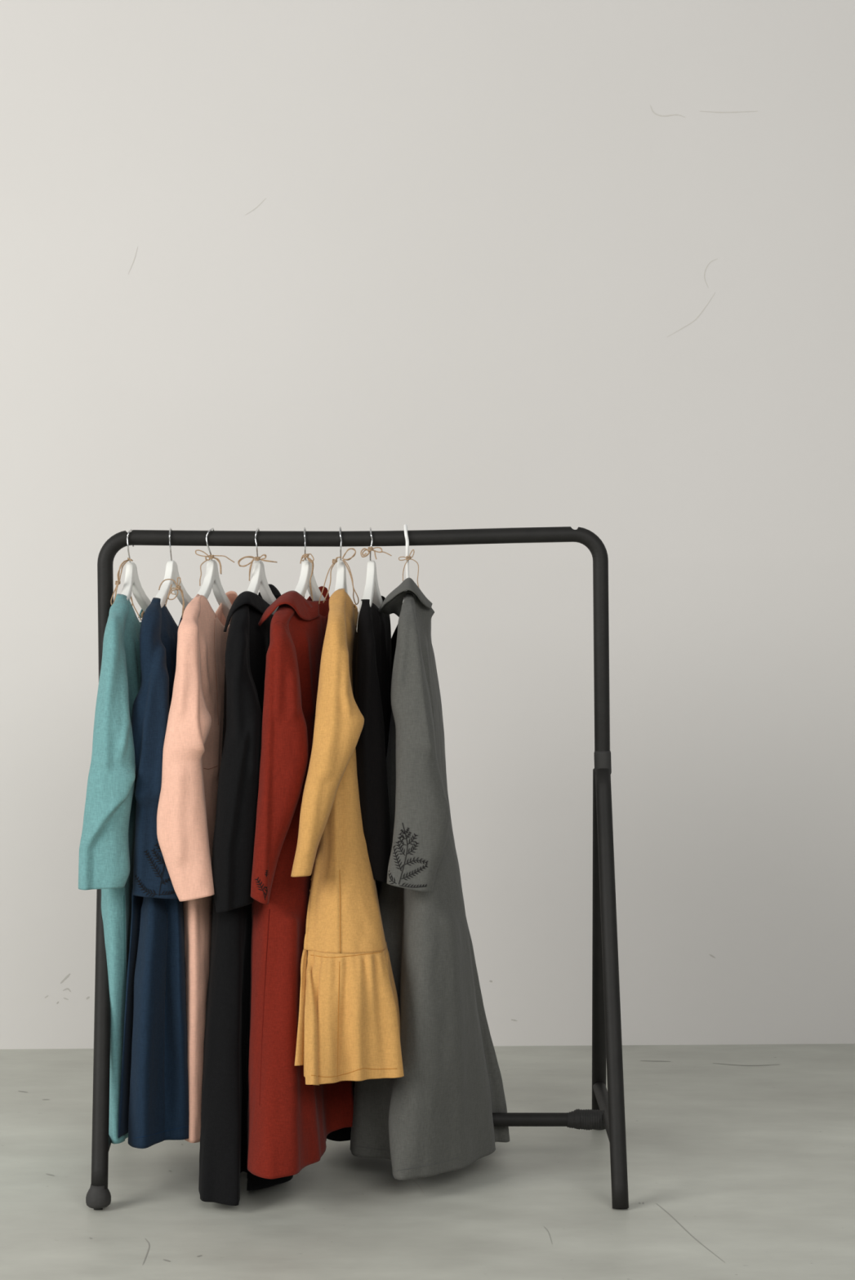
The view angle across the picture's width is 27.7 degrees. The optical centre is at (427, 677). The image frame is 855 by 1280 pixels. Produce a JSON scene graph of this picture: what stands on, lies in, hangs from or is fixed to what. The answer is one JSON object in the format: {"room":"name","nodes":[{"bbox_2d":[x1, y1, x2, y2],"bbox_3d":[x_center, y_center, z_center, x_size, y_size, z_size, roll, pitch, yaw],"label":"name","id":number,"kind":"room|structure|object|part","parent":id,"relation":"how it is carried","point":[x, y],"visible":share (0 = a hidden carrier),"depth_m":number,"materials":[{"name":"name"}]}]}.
{"room":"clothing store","nodes":[
{"label":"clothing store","id":0,"kind":"room"},
{"bbox_2d":[0,0,854,1048],"bbox_3d":[0.007,-0.610,5.455,9.041,3.700,0.201,0,0,-2],"label":"wall","id":1,"kind":"structure","parent":0,"point":[274,265],"depth_m":5.36,"materials":[{"name":"white paint"}]},
{"bbox_2d":[0,1044,854,1279],"bbox_3d":[0.000,1.190,1.800,9.200,0.101,7.600,0,0,0],"label":"floor","id":2,"kind":"structure","parent":0,"point":[740,1157],"depth_m":3.82,"materials":[{"name":"concrete"}]},
{"bbox_2d":[85,526,628,1209],"bbox_3d":[-0.168,0.398,4.045,1.243,1.491,0.713,0,0,0],"label":"clothes rack","id":3,"kind":"object","parent":2,"relation":"on","point":[607,1111],"visible":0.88,"depth_m":3.98,"materials":[{"name":"black metal"}]},
{"bbox_3d":[-0.720,0.657,3.855,0.035,0.897,0.316,0,0,-7],"label":"leg","id":4,"kind":"part","parent":3,"relation":"part of","materials":[{"name":"black paint"}]},
{"bbox_2d":[78,593,144,1143],"bbox_3d":[-0.685,0.420,3.993,0.127,1.215,0.563,0,0,2],"label":"dress","id":5,"kind":"object","parent":3,"relation":"attached to","point":[107,842],"visible":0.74,"depth_m":3.75,"materials":[{"name":"teal fabric"}]},
{"bbox_2d":[120,528,151,613],"bbox_3d":[-0.672,-0.218,3.998,0.040,0.247,0.309,0,0,11],"label":"hanger","id":6,"kind":"object","parent":3,"relation":"hanging from","point":[131,581],"visible":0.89,"depth_m":4.00,"materials":[{"name":"white paint"}]},
{"bbox_2d":[110,557,144,620],"bbox_3d":[-0.683,-0.203,3.975,0.046,0.143,0.096,0,0,17],"label":"bow","id":7,"kind":"object","parent":6,"relation":"hanging from","point":[125,562],"visible":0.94,"depth_m":3.95,"materials":[{"name":"fabric"}]},
{"bbox_2d":[118,597,192,1148],"bbox_3d":[-0.606,0.421,4.010,0.181,1.211,0.530,0,0,0],"label":"dress","id":8,"kind":"object","parent":3,"relation":"attached to","point":[153,1099],"visible":0.71,"depth_m":3.81,"materials":[{"name":"blue fabric"}]},
{"bbox_2d":[155,527,191,608],"bbox_3d":[-0.581,-0.222,3.997,0.036,0.246,0.309,0,0,17],"label":"hanger","id":9,"kind":"object","parent":3,"relation":"hanging from","point":[171,571],"visible":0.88,"depth_m":3.98,"materials":[{"name":"white paint"}]},
{"bbox_2d":[158,577,184,618],"bbox_3d":[-0.580,-0.179,3.928,0.059,0.095,0.010,0,0,0],"label":"bow","id":10,"kind":"object","parent":9,"relation":"attached to","point":[177,588],"visible":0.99,"depth_m":3.93,"materials":[{"name":"fabric"}]},
{"bbox_2d":[156,591,237,1142],"bbox_3d":[-0.501,0.415,3.997,0.124,1.237,0.564,0,0,5],"label":"dress","id":11,"kind":"object","parent":3,"relation":"attached to","point":[186,814],"visible":0.73,"depth_m":3.76,"materials":[{"name":"pink fabric"}]},
{"bbox_2d":[194,527,231,624],"bbox_3d":[-0.495,-0.222,4.000,0.028,0.245,0.310,0,0,15],"label":"hanger","id":12,"kind":"object","parent":3,"relation":"hanging from","point":[211,580],"visible":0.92,"depth_m":4.00,"materials":[{"name":"white paint"}]},
{"bbox_2d":[195,549,234,586],"bbox_3d":[-0.487,-0.250,3.973,0.091,0.083,0.010,0,0,0],"label":"bow","id":13,"kind":"object","parent":12,"relation":"attached to","point":[210,557],"visible":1,"depth_m":3.97,"materials":[{"name":"fabric"}]},
{"bbox_2d":[198,584,293,1205],"bbox_3d":[-0.406,0.449,3.970,0.217,1.338,0.610,0,0,0],"label":"dress","id":14,"kind":"object","parent":3,"relation":"attached to","point":[223,1151],"visible":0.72,"depth_m":3.75,"materials":[{"name":"black fabric"}]},
{"bbox_2d":[246,527,279,614],"bbox_3d":[-0.383,-0.222,3.998,0.030,0.246,0.310,0,0,16],"label":"hanger","id":15,"kind":"object","parent":3,"relation":"hanging from","point":[259,582],"visible":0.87,"depth_m":3.99,"materials":[{"name":"white paint"}]},
{"bbox_2d":[237,554,277,581],"bbox_3d":[-0.389,-0.251,3.973,0.090,0.061,0.010,0,0,0],"label":"bow","id":16,"kind":"object","parent":15,"relation":"attached to","point":[255,558],"visible":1,"depth_m":3.97,"materials":[{"name":"fabric"}]},
{"bbox_2d":[247,586,353,1178],"bbox_3d":[-0.277,0.418,3.951,0.235,1.265,0.648,0,0,0],"label":"dress","id":17,"kind":"object","parent":3,"relation":"attached to","point":[290,1121],"visible":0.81,"depth_m":3.74,"materials":[{"name":"red fabric"}]},
{"bbox_2d":[294,527,325,600],"bbox_3d":[-0.274,-0.223,3.999,0.032,0.246,0.312,0,0,19],"label":"hanger","id":18,"kind":"object","parent":3,"relation":"hanging from","point":[303,584],"visible":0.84,"depth_m":3.99,"materials":[{"name":"white paint"}]},
{"bbox_2d":[299,553,314,601],"bbox_3d":[-0.276,-0.228,3.989,0.033,0.110,0.043,0,0,0],"label":"bow","id":19,"kind":"object","parent":18,"relation":"hanging from","point":[309,560],"visible":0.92,"depth_m":3.97,"materials":[{"name":"fabric"}]},
{"bbox_2d":[333,526,347,593],"bbox_3d":[-0.200,-0.224,4.000,0.028,0.248,0.311,0,0,3],"label":"hanger","id":20,"kind":"object","parent":3,"relation":"hanging from","point":[340,581],"visible":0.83,"depth_m":3.98,"materials":[{"name":"white paint"}]},
{"bbox_2d":[318,547,359,604],"bbox_3d":[-0.203,-0.231,3.973,0.092,0.130,0.010,0,0,0],"label":"bow","id":21,"kind":"object","parent":20,"relation":"attached to","point":[334,561],"visible":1,"depth_m":3.97,"materials":[{"name":"fabric"}]},
{"bbox_2d":[290,588,404,1084],"bbox_3d":[-0.170,0.328,3.947,0.248,1.058,0.656,0,0,0],"label":"dress","id":22,"kind":"object","parent":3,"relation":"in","point":[348,1028],"visible":0.98,"depth_m":3.71,"materials":[{"name":"yellow fabric"}]},
{"bbox_3d":[-0.170,-0.075,4.000,1.182,0.544,0.036,0,0,0],"label":"frame","id":23,"kind":"part","parent":3,"relation":"part of","materials":[{"name":"black paint"}]},
{"bbox_2d":[326,595,397,1141],"bbox_3d":[-0.142,0.455,4.038,0.202,1.292,0.485,0,0,0],"label":"dress","id":24,"kind":"object","parent":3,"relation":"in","point":[374,647],"visible":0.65,"depth_m":3.81,"materials":[{"name":"black fabric"}]},
{"bbox_2d":[355,527,382,631],"bbox_3d":[-0.125,-0.223,3.999,0.028,0.248,0.310,0,0,8],"label":"hanger","id":25,"kind":"object","parent":3,"relation":"hanging from","point":[371,591],"visible":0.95,"depth_m":3.98,"materials":[{"name":"white paint"}]},
{"bbox_2d":[360,546,391,559],"bbox_3d":[-0.118,-0.284,3.973,0.072,0.029,0.010,0,0,0],"label":"bow","id":26,"kind":"object","parent":25,"relation":"hanging from","point":[368,548],"visible":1,"depth_m":3.97,"materials":[{"name":"fabric"}]},
{"bbox_2d":[402,524,408,602],"bbox_3d":[-0.047,-0.237,4.000,0.016,0.233,0.380,0,0,2],"label":"hanger","id":27,"kind":"object","parent":3,"relation":"hanging from","point":[405,526],"visible":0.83,"depth_m":3.98,"materials":[{"name":"white plastic"}]},
{"bbox_2d":[398,549,418,586],"bbox_3d":[-0.042,-0.245,3.973,0.049,0.095,0.010,0,0,0],"label":"bow","id":28,"kind":"object","parent":27,"relation":"hanging from","point":[409,556],"visible":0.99,"depth_m":3.97,"materials":[{"name":"fabric"}]},
{"bbox_2d":[350,577,509,1180],"bbox_3d":[0.007,0.432,4.012,0.371,1.307,0.592,0,0,0],"label":"dress","id":29,"kind":"object","parent":3,"relation":"attached to","point":[435,1118],"visible":0.96,"depth_m":3.78,"materials":[{"name":"grey fabric"}]},
{"bbox_3d":[0.416,0.676,4.192,0.035,0.936,0.419,0,0,5],"label":"leg","id":30,"kind":"part","parent":3,"relation":"part of","materials":[{"name":"black paint"}]},
{"bbox_2d":[593,751,611,773],"bbox_3d":[0.404,0.197,4.000,0.040,0.055,0.039,0,0,0],"label":"socket","id":31,"kind":"object","parent":3,"relation":"attached to","point":[602,764],"depth_m":3.98,"materials":[{"name":"metal"}]},
{"bbox_3d":[0.408,0.676,3.857,0.036,0.934,0.311,0,0,-2],"label":"leg","id":32,"kind":"part","parent":3,"relation":"part of","materials":[{"name":"black paint"}]}
]}

